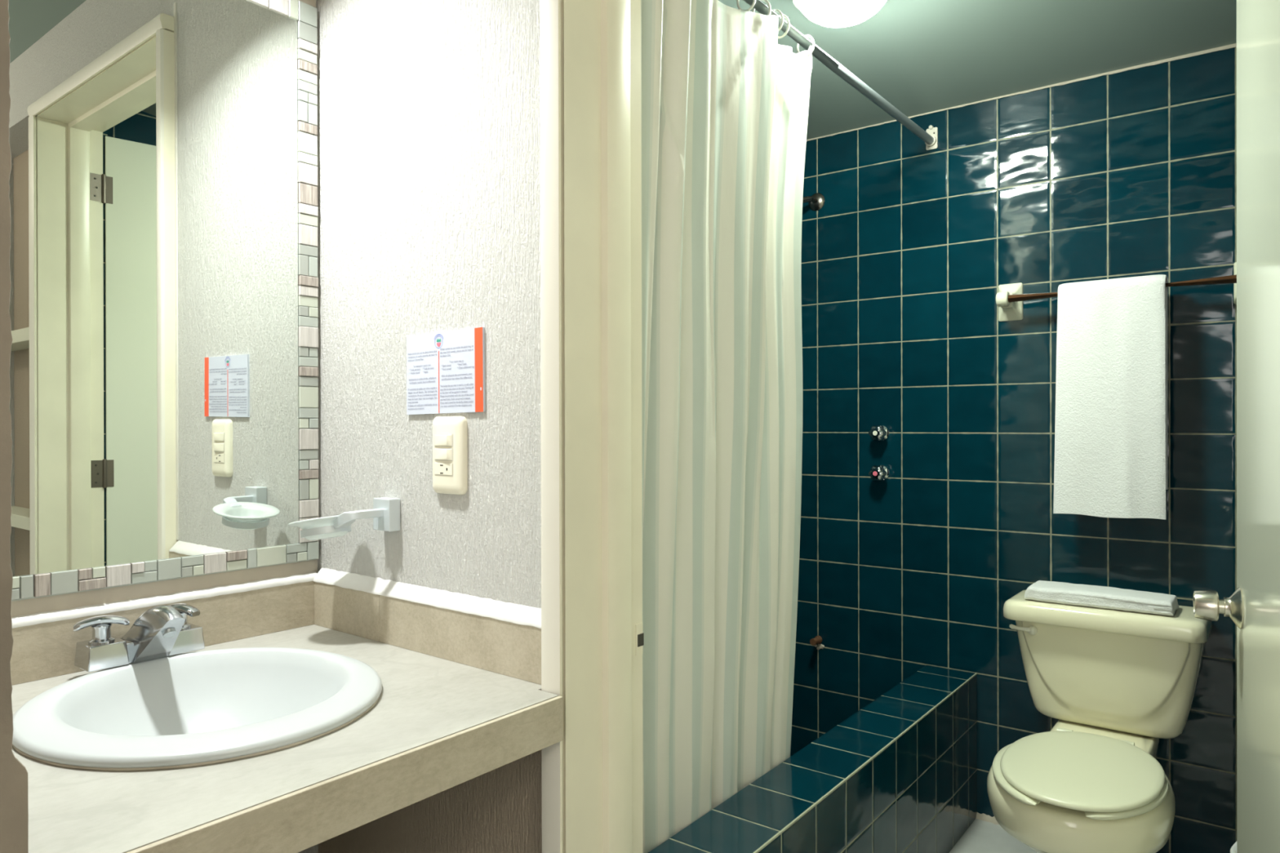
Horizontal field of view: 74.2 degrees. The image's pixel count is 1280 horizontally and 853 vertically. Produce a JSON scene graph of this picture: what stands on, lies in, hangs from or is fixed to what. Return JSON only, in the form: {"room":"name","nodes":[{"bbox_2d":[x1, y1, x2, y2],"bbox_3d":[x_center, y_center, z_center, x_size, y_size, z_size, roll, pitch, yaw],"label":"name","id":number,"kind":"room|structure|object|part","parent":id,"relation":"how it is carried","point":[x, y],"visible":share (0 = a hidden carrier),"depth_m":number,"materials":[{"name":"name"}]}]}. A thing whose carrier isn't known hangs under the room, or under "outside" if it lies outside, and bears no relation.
{"room":"hotel bathroom","nodes":[
{"label":"hotel bathroom","id":0,"kind":"room"},
{"bbox_2d":[0,0,28,852],"bbox_3d":[-1.026,-0.036,0.750,0.750,2.530,0.604,0,0,38],"label":"wall pier","id":1,"kind":"object","parent":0,"point":[14,805],"visible":1,"depth_m":0.74,"materials":[{"name":"beige paint"}]},
{"bbox_2d":[13,0,318,852],"bbox_3d":[-1.521,-0.035,0.810,0.100,2.530,2.580,0,0,38],"label":"wall","id":2,"kind":"structure","parent":0,"point":[314,849],"depth_m":1.78,"materials":[{"name":"white paint"}]},
{"bbox_2d":[9,581,314,685],"bbox_3d":[-0.905,0.368,1.493,0.014,0.092,0.737,0,0,38],"label":"backsplash","id":3,"kind":"structure","parent":2,"relation":"attached to","point":[43,651],"depth_m":1.60,"materials":[{"name":"stone"}]},
{"bbox_2d":[8,0,319,601],"bbox_3d":[-0.900,-0.298,1.498,0.013,1.158,0.716,0,0,39],"label":"framed mirror","id":4,"kind":"object","parent":2,"relation":"attached to","point":[163,310],"visible":0.98,"depth_m":1.54,"materials":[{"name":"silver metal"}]},
{"bbox_2d":[10,0,317,617],"bbox_3d":[-0.911,-0.300,1.496,0.004,1.225,0.735,0,0,38],"label":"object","id":5,"kind":"structure","parent":2,"relation":"attached to","point":[68,601],"depth_m":1.54,"materials":[{"name":"beige paint"}]},
{"bbox_2d":[316,0,541,608],"bbox_3d":[0.478,-0.040,0.961,3.045,2.530,0.140,0,0,38],"label":"wall","id":6,"kind":"structure","parent":0,"point":[428,111],"depth_m":1.55,"materials":[{"name":"white paint"}]},
{"bbox_2d":[9,568,562,852],"bbox_3d":[-0.617,0.389,1.268,0.748,0.185,0.742,0,0,38],"label":"countertop","id":7,"kind":"structure","parent":6,"relation":"attached to","point":[461,700],"depth_m":1.21,"materials":[{"name":"stone"}]},
{"bbox_2d":[73,603,204,672],"bbox_3d":[-0.822,0.346,1.420,0.171,0.100,0.193,0,0,38],"label":"faucet","id":8,"kind":"object","parent":7,"relation":"on","point":[164,630],"visible":1,"depth_m":1.40,"materials":[{"name":"silver metal"}]},
{"bbox_3d":[-0.893,0.341,1.404,0.038,0.031,0.038,0,0,38],"label":"handle","id":9,"kind":"part","parent":8,"relation":"part of","materials":[{"name":"silver metal"}]},
{"bbox_3d":[-0.893,0.324,1.404,0.078,0.018,0.025,0,0,-36],"label":"lever","id":10,"kind":"part","parent":8,"relation":"part of","materials":[{"name":"silver metal"}]},
{"bbox_3d":[-0.814,0.345,1.420,0.160,0.098,0.057,0,0,38],"label":"spout","id":11,"kind":"part","parent":8,"relation":"part of","materials":[{"name":"silver metal"}]},
{"bbox_3d":[-0.817,0.324,1.500,0.078,0.018,0.025,0,0,18],"label":"lever","id":12,"kind":"part","parent":8,"relation":"part of","materials":[{"name":"silver metal"}]},
{"bbox_3d":[-0.817,0.341,1.500,0.038,0.031,0.038,0,0,38],"label":"handle","id":13,"kind":"part","parent":8,"relation":"part of","materials":[{"name":"silver metal"}]},
{"bbox_2d":[12,647,382,771],"bbox_3d":[-0.647,0.486,1.273,0.535,0.178,0.487,0,0,38],"label":"sink","id":14,"kind":"object","parent":7,"relation":"in","point":[197,708],"visible":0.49,"depth_m":1.34,"materials":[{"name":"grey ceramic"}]},
{"bbox_2d":[288,497,400,540],"bbox_3d":[-0.576,0.178,1.613,0.189,0.082,0.149,0,0,38],"label":"soap dish","id":15,"kind":"object","parent":6,"relation":"attached to","point":[385,513],"visible":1,"depth_m":1.59,"materials":[{"name":"white ceramic"}]},
{"bbox_2d":[288,515,347,540],"bbox_3d":[-0.605,0.193,1.625,0.130,0.054,0.132,0,0,38],"label":"glass bowl","id":16,"kind":"object","parent":15,"relation":"on","point":[332,526],"depth_m":1.58,"materials":[{"name":"white"}]},
{"bbox_3d":[-0.531,0.174,1.597,0.061,0.034,0.072,0,0,38],"label":"arm","id":17,"kind":"part","parent":15,"relation":"part of","materials":[{"name":"white ceramic"}]},
{"bbox_3d":[-0.484,0.168,1.619,0.053,0.061,0.025,0,0,38],"label":"wall plate","id":18,"kind":"part","parent":15,"relation":"part of","materials":[{"name":"white ceramic"}]},
{"bbox_2d":[314,582,541,684],"bbox_3d":[-0.406,0.367,1.561,0.682,0.093,0.020,0,0,38],"label":"backsplash","id":19,"kind":"structure","parent":6,"relation":"attached to","point":[509,649],"depth_m":1.52,"materials":[{"name":"stone"}]},
{"bbox_2d":[318,750,542,852],"bbox_3d":[-0.404,0.833,1.579,0.694,0.785,0.014,0,0,38],"label":"wall","id":20,"kind":"structure","parent":6,"relation":"attached to","point":[499,810],"depth_m":1.49,"materials":[{"name":"beige paint"}]},
{"bbox_2d":[406,327,484,414],"bbox_3d":[-0.353,-0.097,1.528,0.216,0.149,0.007,0,0,38],"label":"notice","id":21,"kind":"object","parent":6,"relation":"attached to","point":[446,371],"visible":1,"depth_m":1.52,"materials":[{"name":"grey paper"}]},
{"bbox_2d":[432,416,467,494],"bbox_3d":[-0.344,0.051,1.511,0.086,0.139,0.020,0,0,38],"label":"switch plate","id":22,"kind":"object","parent":6,"relation":"attached to","point":[450,456],"visible":1,"depth_m":1.50,"materials":[{"name":"beige plastic"}]},
{"bbox_2d":[434,462,453,475],"bbox_3d":[-0.350,0.076,1.512,0.051,0.023,0.002,0,0,38],"label":"socket","id":23,"kind":"object","parent":22,"relation":"attached to","point":[441,468],"depth_m":1.51,"materials":[{"name":"beige plastic"}]},
{"bbox_2d":[539,0,644,852],"bbox_3d":[0.307,0.079,1.094,1.021,2.293,0.211,0,0,38],"label":"trim","id":24,"kind":"structure","parent":6,"relation":"attached to","point":[593,636],"depth_m":1.37,"materials":[{"name":"beige paint"}]},
{"bbox_3d":[-0.002,0.367,1.460,0.002,0.053,0.018,0,0,38],"label":"strike plate","id":25,"kind":"part","parent":24,"relation":"part of","materials":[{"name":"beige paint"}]},
{"bbox_2d":[718,0,1236,139],"bbox_3d":[0.604,-1.209,1.973,1.890,0.400,1.598,0,0,37],"label":"ceiling","id":26,"kind":"structure","parent":0,"point":[922,56],"depth_m":2.32,"materials":[{"name":"grey paint"}]},
{"bbox_2d":[792,0,887,27],"bbox_3d":[0.480,-1.051,2.004,0.240,0.177,0.240,0,0,37],"label":"ceiling lamp","id":27,"kind":"object","parent":26,"relation":"attached to","point":[828,13],"visible":1,"depth_m":1.99,"materials":[{"name":"white glass"}]},
{"bbox_2d":[949,818,1037,852],"bbox_3d":[0.230,1.256,0.615,3.180,0.060,4.750,0,0,37],"label":"floor","id":28,"kind":"structure","parent":0,"point":[981,837],"depth_m":2.49,"materials":[{"name":"grey tile"}]},
{"bbox_2d":[648,665,977,852],"bbox_3d":[0.515,0.998,2.067,0.157,0.450,1.567,0,0,37],"label":"kerb","id":29,"kind":"object","parent":28,"relation":"on","point":[919,794],"visible":1,"depth_m":2.06,"materials":[{"name":"teal tile"}]},
{"bbox_2d":[753,672,977,852],"bbox_3d":[0.576,0.774,2.020,0.004,0.004,1.567,0,0,37],"label":"trim","id":30,"kind":"structure","parent":29,"relation":"attached to","point":[857,770],"depth_m":1.88,"materials":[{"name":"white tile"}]},
{"bbox_2d":[986,590,1212,852],"bbox_3d":[1.107,0.853,2.101,0.480,0.736,0.785,0,0,37],"label":"toilet","id":31,"kind":"object","parent":28,"relation":"on","point":[1117,683],"visible":0.99,"depth_m":2.14,"materials":[{"name":"beige ceramic"}]},
{"bbox_3d":[1.065,0.564,2.351,0.071,0.025,0.016,0,0,32],"label":"flush lever","id":32,"kind":"part","parent":31,"relation":"part of","materials":[{"name":"beige plastic"}]},
{"bbox_3d":[1.016,0.808,1.970,0.359,0.017,0.467,0,0,37],"label":"seat","id":33,"kind":"part","parent":31,"relation":"part of","materials":[{"name":"beige plastic"}]},
{"bbox_3d":[1.031,0.799,1.978,0.332,0.032,0.497,0,0,37],"label":"seat lid","id":34,"kind":"part","parent":31,"relation":"part of","materials":[{"name":"beige plastic"}]},
{"bbox_2d":[1024,580,1178,616],"bbox_3d":[1.249,0.463,2.302,0.356,0.043,0.141,0,0,37],"label":"folded towel","id":35,"kind":"object","parent":31,"relation":"on","point":[1062,593],"visible":1,"depth_m":2.26,"materials":[{"name":"white fabric"}]},
{"bbox_3d":[1.271,0.511,2.317,0.480,0.054,0.241,0,0,37],"label":"tank lid","id":36,"kind":"part","parent":31,"relation":"part of","materials":[{"name":"beige ceramic"}]},
{"bbox_3d":[1.281,0.675,2.322,0.452,0.288,0.202,0,0,37],"label":"tank","id":37,"kind":"part","parent":31,"relation":"part of","materials":[{"name":"beige ceramic"}]},
{"bbox_2d":[1230,841,1236,852],"bbox_3d":[1.444,1.087,1.873,0.226,0.268,0.224,0,0,37],"label":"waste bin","id":38,"kind":"object","parent":28,"relation":"on","point":[1233,849],"visible":0.18,"depth_m":1.94,"materials":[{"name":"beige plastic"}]},
{"bbox_2d":[790,47,1236,852],"bbox_3d":[1.153,0.020,2.626,2.150,2.500,0.100,0,0,37],"label":"wall","id":39,"kind":"structure","parent":0,"point":[907,254],"depth_m":2.61,"materials":[{"name":"teal tile"}]},
{"bbox_2d":[802,192,824,210],"bbox_3d":[0.546,-0.762,2.933,0.190,0.112,0.063,0,0,-26],"label":"shower head","id":40,"kind":"object","parent":39,"relation":"attached to","point":[815,202],"visible":0.59,"depth_m":2.95},
{"bbox_2d":[809,635,824,649],"bbox_3d":[0.615,0.759,2.948,0.040,0.052,0.045,0,0,37],"label":"pipe stub","id":41,"kind":"object","parent":39,"relation":"attached to","point":[818,639],"visible":1,"depth_m":2.95,"materials":[{"name":"metal"}]},
{"bbox_2d":[743,0,937,150],"bbox_3d":[0.464,-0.927,2.099,0.037,0.077,1.568,0,0,37],"label":"shower rod","id":42,"kind":"object","parent":39,"relation":"attached to","point":[930,136],"visible":1,"depth_m":2.22,"materials":[{"name":"grey metal"}]},
{"bbox_2d":[640,0,814,852],"bbox_3d":[0.191,-0.055,1.765,0.082,1.748,0.666,0,0,37],"label":"shower curtain","id":43,"kind":"object","parent":42,"relation":"hanging from","point":[725,105],"visible":0.93,"depth_m":1.74,"materials":[{"name":"white fabric"}]},
{"bbox_2d":[868,465,888,481],"bbox_3d":[0.789,0.155,2.806,0.059,0.053,0.056,0,0,37],"label":"shower valve","id":44,"kind":"object","parent":39,"relation":"attached to","point":[880,473],"visible":1,"depth_m":2.79,"materials":[{"name":"silver metal"}]},
{"bbox_2d":[868,425,888,440],"bbox_3d":[0.789,0.022,2.806,0.059,0.053,0.056,0,0,37],"label":"shower valve","id":45,"kind":"object","parent":39,"relation":"attached to","point":[877,433],"visible":1,"depth_m":2.79,"materials":[{"name":"silver metal"}]},
{"bbox_2d":[976,812,999,824],"bbox_3d":[1.095,1.208,2.602,0.120,0.024,0.015,0,0,37],"label":"trim","id":46,"kind":"structure","parent":39,"relation":"attached to","point":[984,817],"depth_m":2.62,"materials":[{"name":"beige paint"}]},
{"bbox_2d":[806,43,1236,141],"bbox_3d":[1.088,-1.007,2.608,1.850,0.013,0.006,0,0,37],"label":"trim","id":47,"kind":"structure","parent":39,"relation":"attached to","point":[1234,45],"depth_m":2.46,"materials":[{"name":"beige paint"}]},
{"bbox_2d":[995,262,1236,321],"bbox_3d":[1.335,-0.379,2.361,0.662,0.112,0.098,0,0,37],"label":"towel bar","id":48,"kind":"object","parent":39,"relation":"attached to","point":[1010,298],"visible":0.52,"depth_m":2.50,"materials":[{"name":"metal"}]},
{"bbox_2d":[1053,274,1168,519],"bbox_3d":[1.302,-0.080,2.350,0.274,0.659,0.074,0,0,37],"label":"hanging towel","id":49,"kind":"object","parent":48,"relation":"hanging from","point":[1111,423],"visible":1,"depth_m":2.32,"materials":[{"name":"white fabric"}]},
{"bbox_2d":[1193,0,1279,852],"bbox_3d":[0.958,0.096,1.305,0.114,2.231,1.027,0,0,29],"label":"door","id":50,"kind":"structure","parent":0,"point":[1254,606],"depth_m":1.47,"materials":[{"name":"beige paint"}]},
{"bbox_3d":[1.146,0.360,1.703,0.052,0.062,0.062,0,0,29],"label":"knob","id":51,"kind":"part","parent":50,"relation":"part of","materials":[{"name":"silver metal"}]}
]}

